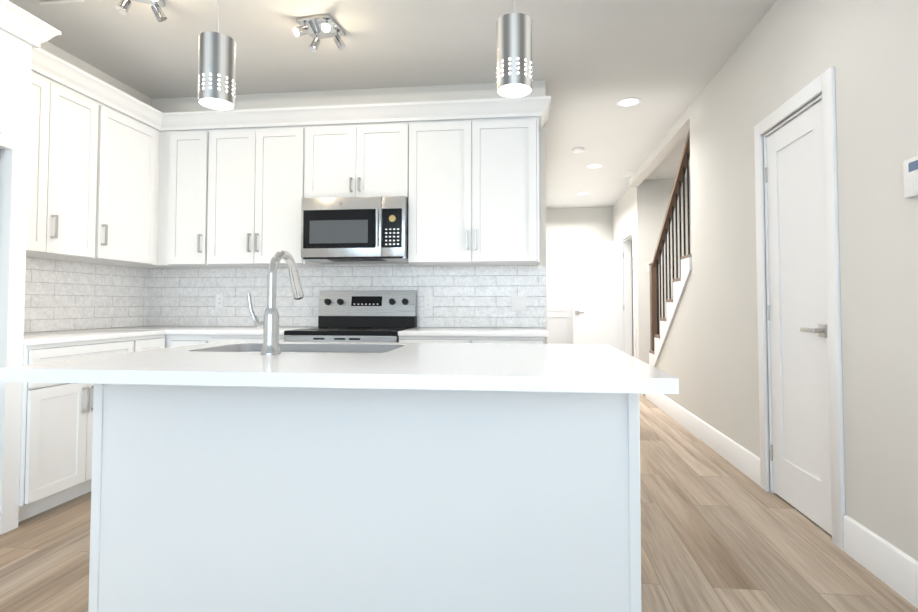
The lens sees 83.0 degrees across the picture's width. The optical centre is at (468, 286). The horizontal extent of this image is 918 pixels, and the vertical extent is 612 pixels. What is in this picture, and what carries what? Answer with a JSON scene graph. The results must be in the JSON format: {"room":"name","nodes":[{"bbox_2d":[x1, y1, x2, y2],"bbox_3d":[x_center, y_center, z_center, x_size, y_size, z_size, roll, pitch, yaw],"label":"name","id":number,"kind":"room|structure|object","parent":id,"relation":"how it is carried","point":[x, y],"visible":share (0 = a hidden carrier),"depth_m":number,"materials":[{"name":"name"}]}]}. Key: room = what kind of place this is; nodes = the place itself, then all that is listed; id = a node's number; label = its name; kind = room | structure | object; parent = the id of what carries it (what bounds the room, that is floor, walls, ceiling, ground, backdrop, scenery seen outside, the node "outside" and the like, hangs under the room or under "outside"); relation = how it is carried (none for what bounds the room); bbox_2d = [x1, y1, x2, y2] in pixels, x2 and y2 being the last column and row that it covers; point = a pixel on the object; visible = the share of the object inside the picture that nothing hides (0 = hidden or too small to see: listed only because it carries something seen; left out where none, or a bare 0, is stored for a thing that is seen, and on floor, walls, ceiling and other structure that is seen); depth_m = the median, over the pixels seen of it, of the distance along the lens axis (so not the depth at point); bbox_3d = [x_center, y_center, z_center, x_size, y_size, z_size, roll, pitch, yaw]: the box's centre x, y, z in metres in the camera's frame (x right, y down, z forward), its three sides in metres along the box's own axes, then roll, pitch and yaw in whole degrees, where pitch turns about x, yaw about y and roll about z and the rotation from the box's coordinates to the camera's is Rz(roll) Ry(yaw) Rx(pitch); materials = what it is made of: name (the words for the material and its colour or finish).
{"room":"kitchen","nodes":[
{"label":"kitchen","id":0,"kind":"room"},
{"bbox_2d":[24,41,151,332],"bbox_3d":[-3.099,-0.292,0.425,0.120,2.786,7.940,0,-2,6],"label":"wall","id":1,"kind":"structure","parent":0,"point":[52,49],"depth_m":3.70,"materials":[{"name":"paint"}]},
{"bbox_2d":[0,12,23,151],"bbox_3d":[-2.525,-0.976,2.304,0.614,0.600,0.510,0,-2,6],"label":"upper cabinet","id":2,"kind":"object","parent":1,"relation":"attached to","point":[11,31],"depth_m":2.51,"materials":[{"name":"white wood"}]},
{"bbox_2d":[0,52,63,255],"bbox_3d":[-2.598,-0.727,2.850,0.347,1.060,0.407,0,-2,6],"label":"upper cabinet","id":3,"kind":"object","parent":1,"relation":"attached to","point":[30,178],"depth_m":2.91,"materials":[{"name":"white wood"}]},
{"bbox_2d":[8,72,111,262],"bbox_3d":[-2.562,-0.716,3.173,0.347,1.060,0.471,0,-2,6],"label":"upper cabinet","id":4,"kind":"object","parent":1,"relation":"attached to","point":[94,170],"depth_m":3.23,"materials":[{"name":"white wood"}]},
{"bbox_2d":[24,257,147,331],"bbox_3d":[-2.704,0.056,3.430,0.008,0.462,1.590,0,-2,6],"label":"tile backsplash","id":5,"kind":"structure","parent":1,"relation":"attached to","point":[64,295],"depth_m":3.60,"materials":[{"name":"white tile"}]},
{"bbox_2d":[88,96,159,267],"bbox_3d":[-2.516,-0.702,3.594,0.347,1.060,0.642,0,-2,6],"label":"upper cabinet","id":6,"kind":"object","parent":1,"relation":"attached to","point":[134,206],"depth_m":3.64,"materials":[{"name":"white wood"}]},
{"bbox_2d":[152,81,546,343],"bbox_3d":[-1.013,-0.167,4.127,3.220,2.786,0.120,0,-2,6],"label":"wall","id":7,"kind":"structure","parent":0,"point":[367,96],"depth_m":4.07,"materials":[{"name":"paint"}]},
{"bbox_2d":[176,120,215,267],"bbox_3d":[-2.036,-0.687,4.020,0.373,1.060,0.347,0,-2,6],"label":"upper cabinet","id":8,"kind":"object","parent":7,"relation":"attached to","point":[195,139],"depth_m":3.85,"materials":[{"name":"white wood"}]},
{"bbox_2d":[215,294,223,307],"bbox_3d":[-1.995,0.112,4.153,0.070,0.114,0.008,0,-2,6],"label":"outlet","id":9,"kind":"object","parent":7,"relation":"attached to","point":[219,301],"visible":1,"depth_m":4.15,"materials":[{"name":"white plastic"}]},
{"bbox_2d":[216,116,322,267],"bbox_3d":[-1.574,-0.689,3.969,0.818,1.060,0.347,0,-2,6],"label":"upper cabinet","id":10,"kind":"object","parent":7,"relation":"attached to","point":[262,161],"depth_m":3.79,"materials":[{"name":"white wood"}]},
{"bbox_2d":[304,112,363,197],"bbox_3d":[-0.950,-0.924,3.908,0.437,0.595,0.347,0,-2,6],"label":"upper cabinet","id":11,"kind":"object","parent":7,"relation":"attached to","point":[335,143],"depth_m":3.74,"materials":[{"name":"white wood"}]},
{"bbox_2d":[301,196,407,263],"bbox_3d":[-0.796,-0.407,3.813,0.752,0.438,0.448,0,-2,6],"label":"over-the-range microwave","id":12,"kind":"object","parent":11,"relation":"attached to","point":[341,230],"visible":1,"depth_m":3.64,"materials":[{"name":"silver metal"}]},
{"bbox_2d":[148,264,545,327],"bbox_3d":[-1.021,0.167,4.052,3.216,0.686,0.008,0,-2,6],"label":"tile backsplash","id":13,"kind":"structure","parent":7,"relation":"attached to","point":[463,296],"depth_m":4.05,"materials":[{"name":"white tile"}]},
{"bbox_2d":[364,112,407,197],"bbox_3d":[-0.629,-0.925,3.873,0.438,0.595,0.347,0,-2,6],"label":"upper cabinet","id":14,"kind":"object","parent":7,"relation":"attached to","point":[385,133],"depth_m":3.70,"materials":[{"name":"white wood"}]},
{"bbox_2d":[424,295,432,309],"bbox_3d":[-0.309,0.117,3.967,0.070,0.114,0.008,0,-2,6],"label":"outlet","id":15,"kind":"object","parent":7,"relation":"attached to","point":[428,302],"visible":1,"depth_m":3.96,"materials":[{"name":"white plastic"}]},
{"bbox_2d":[408,104,539,265],"bbox_3d":[0.045,-0.695,3.791,0.920,1.060,0.347,0,-2,6],"label":"upper cabinet","id":16,"kind":"object","parent":7,"relation":"attached to","point":[473,173],"depth_m":3.62,"materials":[{"name":"white wood"}]},
{"bbox_2d":[511,296,526,310],"bbox_3d":[0.374,0.124,3.892,0.115,0.114,0.007,0,-2,6],"label":"light switch","id":17,"kind":"object","parent":7,"relation":"attached to","point":[518,303],"visible":1,"depth_m":3.89,"materials":[{"name":"white plastic"}]},
{"bbox_2d":[8,0,776,207],"bbox_3d":[0.005,-1.655,2.797,6.145,0.100,13.600,0,-2,6],"label":"ceiling","id":18,"kind":"structure","parent":0,"point":[595,61],"depth_m":3.50,"materials":[{"name":"paint"}]},
{"bbox_2d":[34,0,83,4],"bbox_3d":[-2.297,-1.601,2.782,0.270,0.009,0.270,0,-2,6],"label":"ceiling vent","id":19,"kind":"object","parent":18,"relation":"in","point":[41,2],"visible":1,"depth_m":2.90,"materials":[{"name":"white metal"}]},
{"bbox_2d":[116,0,166,21],"bbox_3d":[-1.769,-1.543,2.777,0.246,0.125,0.246,1,-2,-21],"label":"spotlight fixture","id":20,"kind":"object","parent":18,"relation":"attached to","point":[123,6],"visible":1,"depth_m":2.86,"materials":[{"name":"silver metal"}]},
{"bbox_2d":[198,0,235,110],"bbox_3d":[-0.918,-1.150,1.905,0.123,0.970,0.122,0,-2,6],"label":"pendant light","id":21,"kind":"object","parent":18,"relation":"hanging from","point":[216,68],"visible":1,"depth_m":1.84,"materials":[{"name":"silver metal"}]},
{"bbox_2d":[293,14,345,52],"bbox_3d":[-0.900,-1.531,3.148,0.246,0.125,0.246,0,-2,13],"label":"spotlight fixture","id":22,"kind":"object","parent":18,"relation":"attached to","point":[316,28],"visible":1,"depth_m":3.13,"materials":[{"name":"silver metal"}]},
{"bbox_2d":[496,0,532,97],"bbox_3d":[0.155,-1.154,1.788,0.123,0.970,0.122,0,-2,6],"label":"pendant light","id":23,"kind":"object","parent":18,"relation":"hanging from","point":[514,53],"visible":1,"depth_m":1.73,"materials":[{"name":"silver metal"}]},
{"bbox_2d":[572,147,584,152],"bbox_3d":[1.194,-1.490,5.671,0.136,0.035,0.136,0,-2,6],"label":"smoke detector","id":24,"kind":"object","parent":18,"relation":"attached to","point":[578,149],"visible":0.98,"depth_m":5.63,"materials":[{"name":"white plastic"}]},
{"bbox_2d":[576,192,588,194],"bbox_3d":[1.740,-1.427,7.934,0.200,0.007,0.200,0,-2,6],"label":"recessed light","id":25,"kind":"object","parent":18,"relation":"in","point":[582,193],"visible":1,"depth_m":7.93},
{"bbox_2d":[587,164,602,167],"bbox_3d":[1.545,-1.481,6.357,0.200,0.007,0.200,0,-2,6],"label":"recessed light","id":26,"kind":"object","parent":18,"relation":"in","point":[594,165],"visible":1,"depth_m":6.33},
{"bbox_2d":[616,97,640,106],"bbox_3d":[1.342,-1.549,4.358,0.200,0.007,0.200,0,-2,6],"label":"recessed light","id":27,"kind":"object","parent":18,"relation":"in","point":[629,102],"visible":1,"depth_m":4.35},
{"bbox_2d":[623,171,635,176],"bbox_3d":[2.080,-1.466,6.730,0.120,0.010,0.280,0,-2,6],"label":"ceiling vent","id":28,"kind":"object","parent":18,"relation":"in","point":[629,174],"visible":1,"depth_m":6.72,"materials":[{"name":"white metal"}]},
{"bbox_2d":[0,393,917,611],"bbox_3d":[0.005,1.219,2.700,6.145,0.080,13.600,0,-2,6],"label":"floor","id":29,"kind":"structure","parent":0,"point":[719,533],"depth_m":2.29,"materials":[{"name":"brown wood"}]},
{"bbox_2d":[18,334,145,521],"bbox_3d":[-2.440,0.746,2.960,0.628,0.883,0.759,0,-2,6],"label":"base cabinet","id":30,"kind":"object","parent":29,"relation":"on","point":[56,444],"depth_m":2.73,"materials":[{"name":"white wood"}]},
{"bbox_2d":[24,330,165,341],"bbox_3d":[-2.424,0.292,3.080,0.637,0.030,0.970,0,-2,6],"label":"countertop","id":31,"kind":"structure","parent":30,"relation":"on","point":[48,336],"depth_m":3.07,"materials":[{"name":"white stone"}]},
{"bbox_2d":[146,334,161,350],"bbox_3d":[-2.392,0.760,3.391,0.628,0.883,0.360,0,-2,6],"label":"base cabinet","id":32,"kind":"object","parent":29,"relation":"on","point":[152,340],"depth_m":3.42,"materials":[{"name":"white wood"}]},
{"bbox_2d":[178,334,217,346],"bbox_3d":[-1.827,0.775,3.807,0.343,0.883,0.627,0,-2,6],"label":"base cabinet","id":33,"kind":"object","parent":29,"relation":"on","point":[183,339],"depth_m":3.52,"materials":[{"name":"white wood"}]},
{"bbox_2d":[98,326,312,333],"bbox_3d":[-1.920,0.317,3.823,1.475,0.030,0.627,0,-2,6],"label":"countertop","id":34,"kind":"structure","parent":33,"relation":"on","point":[169,329],"depth_m":3.59,"materials":[{"name":"white stone"}]},
{"bbox_2d":[218,334,283,341],"bbox_3d":[-1.490,0.773,3.770,0.612,0.883,0.627,0,-2,6],"label":"base cabinet","id":35,"kind":"object","parent":29,"relation":"on","point":[221,337],"depth_m":3.48,"materials":[{"name":"white wood"}]},
{"bbox_2d":[284,290,416,342],"bbox_3d":[-0.810,0.614,3.659,0.758,1.195,0.689,0,-2,6],"label":"range","id":36,"kind":"object","parent":29,"relation":"on","point":[385,316],"visible":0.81,"depth_m":3.93,"materials":[{"name":"silver metal"}]},
{"bbox_2d":[88,385,641,611],"bbox_3d":[-0.319,0.714,1.944,1.707,0.877,0.764,0,-2,6],"label":"kitchen island","id":37,"kind":"object","parent":29,"relation":"on","point":[237,476],"depth_m":1.57,"materials":[{"name":"white wood"}]},
{"bbox_2d":[0,341,678,393],"bbox_3d":[-0.334,0.253,1.829,1.772,0.036,1.050,0,-2,6],"label":"island countertop","id":38,"kind":"structure","parent":37,"relation":"on","point":[434,367],"depth_m":1.40,"materials":[{"name":"white stone"}]},
{"bbox_2d":[247,250,303,354],"bbox_3d":[-0.707,0.051,1.917,0.126,0.370,0.269,0,-2,6],"label":"faucet","id":39,"kind":"object","parent":38,"relation":"on","point":[269,324],"visible":1,"depth_m":1.81,"materials":[{"name":"silver metal"}]},
{"bbox_2d":[192,341,403,352],"bbox_3d":[-0.660,0.361,2.067,0.772,0.236,0.412,0,-2,6],"label":"sink","id":40,"kind":"object","parent":38,"relation":"in","point":[237,346],"depth_m":2.27,"materials":[{"name":"silver metal"}]},
{"bbox_2d":[398,334,481,342],"bbox_3d":[-0.157,0.768,3.623,0.535,0.883,0.627,0,-2,6],"label":"base cabinet","id":41,"kind":"object","parent":29,"relation":"on","point":[403,338],"depth_m":3.33,"materials":[{"name":"white wood"}]},
{"bbox_2d":[398,327,547,336],"bbox_3d":[0.054,0.310,3.607,0.961,0.030,0.627,0,-2,6],"label":"countertop","id":42,"kind":"structure","parent":41,"relation":"on","point":[419,330],"depth_m":3.46,"materials":[{"name":"white stone"}]},
{"bbox_2d":[482,334,545,343],"bbox_3d":[0.246,0.767,3.579,0.524,0.883,0.627,0,-2,6],"label":"base cabinet","id":43,"kind":"object","parent":29,"relation":"on","point":[486,338],"depth_m":3.28,"materials":[{"name":"white wood"}]},
{"bbox_2d":[640,128,691,395],"bbox_3d":[2.501,-0.048,5.363,1.035,2.632,2.025,0,-2,6],"label":"stairs","id":44,"kind":"structure","parent":29,"relation":"on","point":[659,332],"depth_m":5.11,"materials":[{"name":"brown wood"}]},
{"bbox_2d":[546,207,633,356],"bbox_3d":[2.412,0.001,9.080,2.745,2.786,0.120,0,-2,6],"label":"wall","id":45,"kind":"structure","parent":0,"point":[571,225],"depth_m":9.10,"materials":[{"name":"paint"}]},
{"bbox_2d":[546,243,571,247],"bbox_3d":[1.750,0.309,9.073,1.110,2.170,0.018,0,-2,6],"label":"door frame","id":46,"kind":"structure","parent":45,"relation":"attached to","point":[550,245],"depth_m":9.12,"materials":[{"name":"white wood"}]},
{"bbox_2d":[546,248,572,343],"bbox_3d":[1.746,0.353,9.029,0.920,2.055,0.095,0,-2,6],"label":"front door","id":47,"kind":"structure","parent":45,"relation":"in","point":[559,273],"depth_m":9.06,"materials":[{"name":"white wood"}]},
{"bbox_2d":[613,179,648,363],"bbox_3d":[2.457,-0.035,8.009,0.120,2.786,2.000,0,-2,6],"label":"wall","id":48,"kind":"structure","parent":0,"point":[641,208],"depth_m":7.05,"materials":[{"name":"paint"}]},
{"bbox_2d":[572,242,623,351],"bbox_3d":[2.018,0.321,8.076,0.780,2.055,0.090,0,-2,6],"label":"door","id":49,"kind":"structure","parent":48,"relation":"in","point":[598,311],"depth_m":8.10,"materials":[{"name":"white wood"}]},
{"bbox_2d":[621,227,635,357],"bbox_3d":[2.410,0.261,7.652,0.138,2.170,0.970,0,-2,6],"label":"door frame","id":50,"kind":"structure","parent":48,"relation":"attached to","point":[627,289],"depth_m":8.03,"materials":[{"name":"white wood"}]},
{"bbox_2d":[649,178,690,349],"bbox_3d":[2.817,-0.068,7.025,0.750,2.786,0.120,0,-2,6],"label":"wall","id":51,"kind":"structure","parent":0,"point":[660,190],"depth_m":7.01,"materials":[{"name":"paint"}]},
{"bbox_2d":[629,0,917,560],"bbox_3d":[1.635,-0.256,1.504,0.120,2.786,11.120,0,-2,6],"label":"wall","id":52,"kind":"structure","parent":0,"point":[785,51],"depth_m":2.29,"materials":[{"name":"paint"}]},
{"bbox_2d":[645,394,760,486],"bbox_3d":[1.913,1.163,4.601,0.014,0.160,3.031,0,-2,6],"label":"baseboard","id":53,"kind":"structure","parent":52,"relation":"attached to","point":[743,460],"depth_m":3.87,"materials":[{"name":"white wood"}]},
{"bbox_2d":[765,100,831,534],"bbox_3d":[1.710,0.140,2.728,0.090,2.055,0.615,0,-2,6],"label":"closet door","id":54,"kind":"structure","parent":52,"relation":"in","point":[797,318],"depth_m":2.71,"materials":[{"name":"white wood"}]},
{"bbox_2d":[754,67,845,550],"bbox_3d":[1.760,0.094,2.719,0.138,2.170,0.805,0,-2,6],"label":"trim","id":55,"kind":"structure","parent":52,"relation":"attached to","point":[823,84],"depth_m":2.40,"materials":[{"name":"white wood"}]},
{"bbox_2d":[843,515,917,608],"bbox_3d":[1.623,1.074,1.971,0.014,0.160,0.637,0,-2,6],"label":"baseboard","id":56,"kind":"structure","parent":52,"relation":"attached to","point":[894,568],"depth_m":2.04,"materials":[{"name":"white wood"}]},
{"bbox_2d":[903,156,917,197],"bbox_3d":[1.596,-0.397,1.822,0.024,0.140,0.170,0,-2,6],"label":"keypad","id":57,"kind":"object","parent":52,"relation":"attached to","point":[910,170],"visible":1,"depth_m":1.87,"materials":[{"name":"white plastic"}]}
]}

